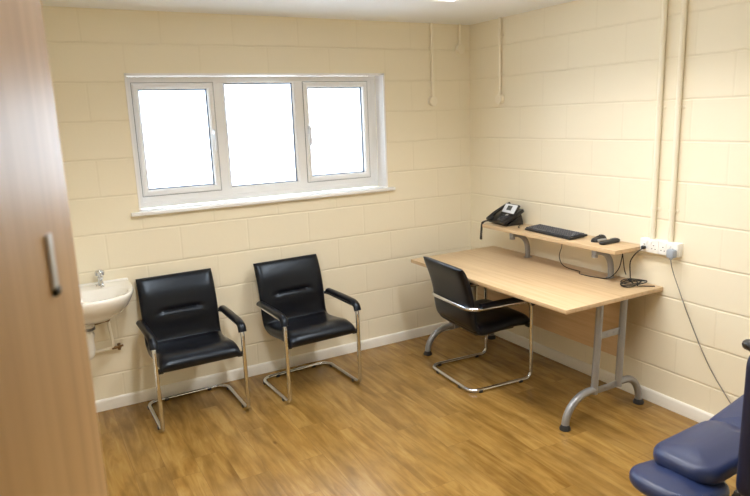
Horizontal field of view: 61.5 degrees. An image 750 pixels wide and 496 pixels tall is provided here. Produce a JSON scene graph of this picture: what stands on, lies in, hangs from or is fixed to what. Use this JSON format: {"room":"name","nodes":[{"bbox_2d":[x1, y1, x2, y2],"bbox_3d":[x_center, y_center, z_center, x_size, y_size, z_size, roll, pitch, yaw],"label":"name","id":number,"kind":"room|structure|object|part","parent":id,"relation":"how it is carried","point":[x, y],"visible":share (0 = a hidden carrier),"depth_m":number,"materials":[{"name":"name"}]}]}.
{"room":"medical consultation room","nodes":[
{"label":"medical consultation room","id":0,"kind":"room"},
{"bbox_2d":[41,6,470,400],"bbox_3d":[-0.785,-0.336,4.457,3.860,2.546,0.240,-9,13,-28],"label":"wall","id":1,"kind":"structure","parent":0,"point":[364,245],"depth_m":4.32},
{"bbox_2d":[79,269,132,359],"bbox_3d":[-1.667,0.434,3.690,0.524,0.535,0.465,-9,13,-28],"label":"basin","id":2,"kind":"object","parent":1,"relation":"attached to","point":[102,301],"visible":0.66,"depth_m":3.74,"materials":[{"name":"white ceramic"}]},
{"bbox_2d":[95,269,103,286],"bbox_3d":[-1.655,0.191,3.807,0.056,0.107,0.122,-9,13,-28],"label":"tap","id":3,"kind":"object","parent":2,"relation":"on","point":[100,283],"depth_m":3.81,"materials":[{"name":"silver metal"}]},
{"bbox_3d":[-1.670,0.361,3.674,0.524,0.195,0.464,-9,13,-28],"label":"basin bowl","id":4,"kind":"part","parent":2,"relation":"part of","materials":[{"name":"white ceramic"}]},
{"bbox_2d":[124,73,395,216],"bbox_3d":[-0.742,-0.755,4.353,1.905,0.862,0.222,-9,13,-28],"label":"window","id":5,"kind":"structure","parent":1,"relation":"in","point":[373,172],"depth_m":4.36,"materials":[{"name":"white paint"}]},
{"bbox_3d":[-1.289,-0.712,4.117,0.509,0.707,0.062,-9,13,-28],"label":"sash","id":6,"kind":"part","parent":5,"relation":"part of","materials":[{"name":"white plastic"}]},
{"bbox_3d":[-1.059,-0.718,4.187,0.018,0.138,0.040,-9,13,-28],"label":"handle","id":7,"kind":"part","parent":5,"relation":"part of","materials":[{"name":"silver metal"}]},
{"bbox_3d":[-0.709,-0.339,4.408,1.905,0.024,0.150,-9,13,-28],"label":"sill","id":8,"kind":"part","parent":5,"relation":"part of","materials":[{"name":"white plastic"}]},
{"bbox_3d":[-0.464,-0.807,4.508,0.018,0.138,0.040,-9,13,-28],"label":"handle","id":9,"kind":"part","parent":5,"relation":"part of","materials":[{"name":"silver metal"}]},
{"bbox_3d":[-0.284,-0.863,4.660,0.515,0.707,0.062,-9,13,-28],"label":"sash","id":10,"kind":"part","parent":5,"relation":"part of","materials":[{"name":"white plastic"}]},
{"bbox_2d":[95,321,454,411],"bbox_3d":[-0.679,0.844,4.590,3.460,0.075,0.015,-9,13,-28],"label":"baseboard","id":11,"kind":"structure","parent":1,"relation":"attached to","point":[105,404],"depth_m":4.50,"materials":[{"name":"white paint"}]},
{"bbox_2d":[428,23,437,105],"bbox_3d":[0.437,-1.391,4.794,0.074,0.608,0.034,-9,13,-28],"label":"conduit","id":12,"kind":"object","parent":1,"relation":"attached to","point":[432,101],"visible":1,"depth_m":4.80,"materials":[{"name":"beige paint"}]},
{"bbox_2d":[455,24,464,53],"bbox_3d":[0.658,-1.615,4.878,0.074,0.221,0.034,-9,13,-28],"label":"conduit","id":13,"kind":"object","parent":1,"relation":"attached to","point":[459,49],"visible":1,"depth_m":4.87,"materials":[{"name":"beige paint"}]},
{"bbox_2d":[41,0,575,24],"bbox_3d":[0.665,-1.089,1.563,4.060,0.100,6.400,-9,13,-28],"label":"ceiling","id":14,"kind":"structure","parent":0,"point":[463,12],"depth_m":3.94,"materials":[{"name":"white paint"}]},
{"bbox_2d":[430,0,453,1],"bbox_3d":[0.800,-1.244,2.689,0.170,0.065,1.800,-9,13,-28],"label":"ceiling light","id":15,"kind":"object","parent":14,"relation":"attached to","point":[430,0],"visible":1,"depth_m":3.47,"materials":[{"name":"white paint"}]},
{"bbox_2d":[97,328,736,495],"bbox_3d":[0.758,1.402,2.082,4.060,0.100,6.400,-9,13,-28],"label":"floor","id":16,"kind":"structure","parent":0,"point":[406,429],"depth_m":3.60,"materials":[{"name":"brown wood"}]},
{"bbox_2d":[135,268,249,431],"bbox_3d":[-1.153,0.612,3.941,0.568,0.828,0.559,-9,13,-29],"label":"chair","id":17,"kind":"object","parent":16,"relation":"on","point":[179,325],"visible":1,"depth_m":3.98,"materials":[{"name":"black leather"}]},
{"bbox_3d":[-1.349,0.515,3.729,0.050,0.079,0.426,-9,13,-29],"label":"armrest","id":18,"kind":"part","parent":17,"relation":"part of","materials":[{"name":"black leather"}]},
{"bbox_3d":[-1.257,0.392,4.069,0.482,0.442,0.166,-9,13,-29],"label":"backrest","id":19,"kind":"part","parent":17,"relation":"part of","materials":[{"name":"black leather"}]},
{"bbox_3d":[-1.123,0.626,3.892,0.478,0.106,0.442,-9,13,-29],"label":"seat","id":20,"kind":"part","parent":17,"relation":"part of","materials":[{"name":"black leather"}]},
{"bbox_3d":[-1.139,0.740,3.951,0.543,0.570,0.505,-9,13,-29],"label":"frame","id":21,"kind":"part","parent":17,"relation":"part of","materials":[{"name":"silver metal"}]},
{"bbox_3d":[-0.900,0.446,3.979,0.050,0.079,0.426,-9,13,-29],"label":"armrest","id":22,"kind":"part","parent":17,"relation":"part of","materials":[{"name":"black leather"}]},
{"bbox_2d":[253,254,361,402],"bbox_3d":[-0.468,0.519,4.264,0.568,0.828,0.559,-9,14,-31],"label":"chair","id":23,"kind":"object","parent":16,"relation":"on","point":[291,291],"visible":1,"depth_m":4.29,"materials":[{"name":"black leather"}]},
{"bbox_3d":[-0.657,0.423,4.046,0.050,0.079,0.426,-9,14,-31],"label":"armrest","id":24,"kind":"part","parent":23,"relation":"part of","materials":[{"name":"black leather"}]},
{"bbox_3d":[-0.579,0.300,4.389,0.482,0.442,0.166,-9,14,-31],"label":"backrest","id":25,"kind":"part","parent":23,"relation":"part of","materials":[{"name":"black leather"}]},
{"bbox_3d":[-0.437,0.533,4.217,0.478,0.106,0.442,-9,14,-31],"label":"seat","id":26,"kind":"part","parent":23,"relation":"part of","materials":[{"name":"black leather"}]},
{"bbox_3d":[-0.218,0.351,4.312,0.050,0.079,0.425,-9,14,-31],"label":"armrest","id":27,"kind":"part","parent":23,"relation":"part of","materials":[{"name":"black leather"}]},
{"bbox_2d":[423,256,534,392],"bbox_3d":[0.693,0.468,4.299,0.559,0.828,0.568,-7,13,-24],"label":"chair","id":28,"kind":"object","parent":16,"relation":"on","point":[455,303],"visible":0.93,"depth_m":4.15,"materials":[{"name":"black leather"}]},
{"bbox_3d":[0.509,0.303,4.179,0.166,0.442,0.482,-7,13,-24],"label":"backrest","id":29,"kind":"part","parent":28,"relation":"part of","materials":[{"name":"black leather"}]},
{"bbox_3d":[0.746,0.466,4.324,0.442,0.106,0.478,-7,13,-24],"label":"seat","id":30,"kind":"part","parent":28,"relation":"part of","materials":[{"name":"black leather"}]},
{"bbox_3d":[0.859,0.362,4.066,0.426,0.079,0.050,-7,13,-24],"label":"armrest","id":31,"kind":"part","parent":28,"relation":"part of","materials":[{"name":"black leather"}]},
{"bbox_2d":[411,246,662,431],"bbox_3d":[0.989,0.516,4.242,0.778,0.737,1.532,-9,13,-28],"label":"desk","id":32,"kind":"object","parent":16,"relation":"on","point":[589,311],"visible":0.8,"depth_m":3.90,"materials":[{"name":"brown wood"}]},
{"bbox_3d":[1.137,0.353,4.338,0.018,0.400,1.360,-9,13,-28],"label":"modesty panel","id":33,"kind":"part","parent":32,"relation":"part of","materials":[{"name":"brown wood"}]},
{"bbox_2d":[482,223,639,278],"bbox_3d":[1.210,0.013,4.255,0.254,0.225,1.215,-9,13,-28],"label":"shelf","id":34,"kind":"object","parent":32,"relation":"on","point":[621,247],"visible":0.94,"depth_m":3.96,"materials":[{"name":"brown wood"}]},
{"bbox_2d":[480,202,523,239],"bbox_3d":[0.955,-0.184,4.626,0.231,0.275,0.342,-7,13,-22],"label":"telephone","id":35,"kind":"object","parent":34,"relation":"on","point":[508,214],"visible":1,"depth_m":4.59,"materials":[{"name":"black plastic"}]},
{"bbox_3d":[0.815,-0.136,4.719,0.080,0.154,0.030,9,16,44],"label":"coiled cord","id":36,"kind":"part","parent":35,"relation":"part of","materials":[{"name":"black plastic"}]},
{"bbox_2d":[525,224,587,239],"bbox_3d":[1.204,-0.110,4.217,0.150,0.031,0.450,-7,13,-24],"label":"keyboard","id":37,"kind":"object","parent":34,"relation":"on","point":[540,228],"visible":1,"depth_m":4.17,"materials":[{"name":"black plastic"}]},
{"bbox_2d":[591,234,606,242],"bbox_3d":[1.396,-0.063,3.929,0.105,0.042,0.070,-6,12,-18],"label":"computer mouse","id":38,"kind":"object","parent":34,"relation":"on","point":[600,237],"visible":0.94,"depth_m":3.91,"materials":[{"name":"black plastic"}]},
{"bbox_2d":[599,238,619,244],"bbox_3d":[1.437,-0.042,3.860,0.165,0.026,0.046,-9,14,-30],"label":"handheld device","id":39,"kind":"object","parent":34,"relation":"on","point":[611,240],"visible":1,"depth_m":3.83,"materials":[{"name":"black plastic"}]},
{"bbox_2d":[559,245,625,278],"bbox_3d":[1.360,0.063,4.060,0.142,0.194,0.567,-9,13,-28],"label":"cable","id":40,"kind":"object","parent":32,"relation":"on","point":[561,245],"visible":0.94,"depth_m":3.92,"materials":[{"name":"black plastic"}]},
{"bbox_3d":[1.367,0.813,3.698,0.165,0.040,0.005,-9,13,-28],"label":"cross plate","id":41,"kind":"part","parent":32,"relation":"part of","materials":[{"name":"silver metal"}]},
{"bbox_3d":[1.355,0.490,3.631,0.165,0.040,0.005,-9,13,-28],"label":"cross plate","id":42,"kind":"part","parent":32,"relation":"part of","materials":[{"name":"silver metal"}]},
{"bbox_2d":[620,245,654,287],"bbox_3d":[1.536,0.102,3.743,0.196,0.235,0.159,-3,12,-2],"label":"power cable","id":43,"kind":"object","parent":32,"relation":"on","point":[630,279],"visible":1,"depth_m":3.72,"materials":[{"name":"black plastic"}]},
{"bbox_2d":[629,339,749,495],"bbox_3d":[1.397,0.732,2.357,1.114,1.051,0.490,-9,14,-31],"label":"couch","id":44,"kind":"object","parent":16,"relation":"on","point":[697,460],"visible":1,"depth_m":2.15,"materials":[{"name":"blue leather"}]},
{"bbox_2d":[470,0,749,414],"bbox_3d":[2.308,-0.082,2.684,0.200,2.546,5.900,-9,13,-28],"label":"wall","id":45,"kind":"structure","parent":0,"point":[570,142],"depth_m":3.77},
{"bbox_2d":[495,17,503,103],"bbox_3d":[0.919,-1.376,4.650,0.034,0.615,0.074,-9,13,-28],"label":"conduit","id":46,"kind":"object","parent":45,"relation":"attached to","point":[499,99],"visible":1,"depth_m":4.65,"materials":[{"name":"beige paint"}]},
{"bbox_2d":[494,330,713,422],"bbox_3d":[1.837,0.953,3.615,0.015,0.075,4.145,-9,13,-28],"label":"baseboard","id":47,"kind":"structure","parent":45,"relation":"attached to","point":[698,415],"depth_m":4.14,"materials":[{"name":"white paint"}]},
{"bbox_2d":[650,0,667,238],"bbox_3d":[1.602,-0.753,3.556,0.036,1.438,0.061,-9,13,-28],"label":"conduit","id":48,"kind":"object","parent":45,"relation":"attached to","point":[659,107],"visible":1,"depth_m":3.55,"materials":[{"name":"beige paint"}]},
{"bbox_2d":[640,237,682,257],"bbox_3d":[1.654,-0.005,3.653,0.049,0.080,0.254,-9,13,-28],"label":"power socket","id":49,"kind":"object","parent":45,"relation":"attached to","point":[657,246],"visible":0.98,"depth_m":3.64,"materials":[{"name":"white plastic"}]},
{"bbox_3d":[1.610,-0.013,3.700,0.008,0.078,0.124,-9,13,-28],"label":"plate","id":50,"kind":"part","parent":49,"relation":"part of","materials":[{"name":"white plastic"}]},
{"bbox_3d":[1.671,0.007,3.592,0.008,0.078,0.124,-9,13,-28],"label":"plate","id":51,"kind":"part","parent":49,"relation":"part of","materials":[{"name":"white plastic"}]},
{"bbox_2d":[666,249,730,403],"bbox_3d":[1.825,0.574,3.212,0.265,0.983,0.952,-3,12,-3],"label":"lead","id":52,"kind":"object","parent":49,"relation":"in","point":[670,253],"visible":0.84,"depth_m":3.54,"materials":[{"name":"grey plastic"}]},
{"bbox_2d":[667,0,687,241],"bbox_3d":[1.660,-0.734,3.454,0.036,1.438,0.061,-9,13,-28],"label":"conduit","id":53,"kind":"object","parent":45,"relation":"attached to","point":[672,211],"visible":1,"depth_m":3.45,"materials":[{"name":"beige paint"}]},
{"bbox_3d":[1.243,0.373,0.685,3.660,2.446,0.120,-9,13,-28],"label":"wall","id":54,"kind":"structure","parent":0,"visible":0},
{"bbox_2d":[0,0,107,495],"bbox_3d":[-0.241,0.667,0.488,0.059,2.040,0.855,-5,12,-15],"label":"door","id":55,"kind":"structure","parent":54,"relation":"in","point":[50,442],"depth_m":0.59,"materials":[{"name":"brown wood"}]},
{"bbox_3d":[-0.328,0.013,0.638,0.004,0.056,0.020,-5,12,-15],"label":"handle","id":56,"kind":"part","parent":55,"relation":"part of","materials":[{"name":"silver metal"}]},
{"bbox_3d":[-0.326,0.044,0.645,0.006,0.009,0.017,-5,12,-15],"label":"handle","id":57,"kind":"part","parent":55,"relation":"part of","materials":[{"name":"black plastic"}]}
]}

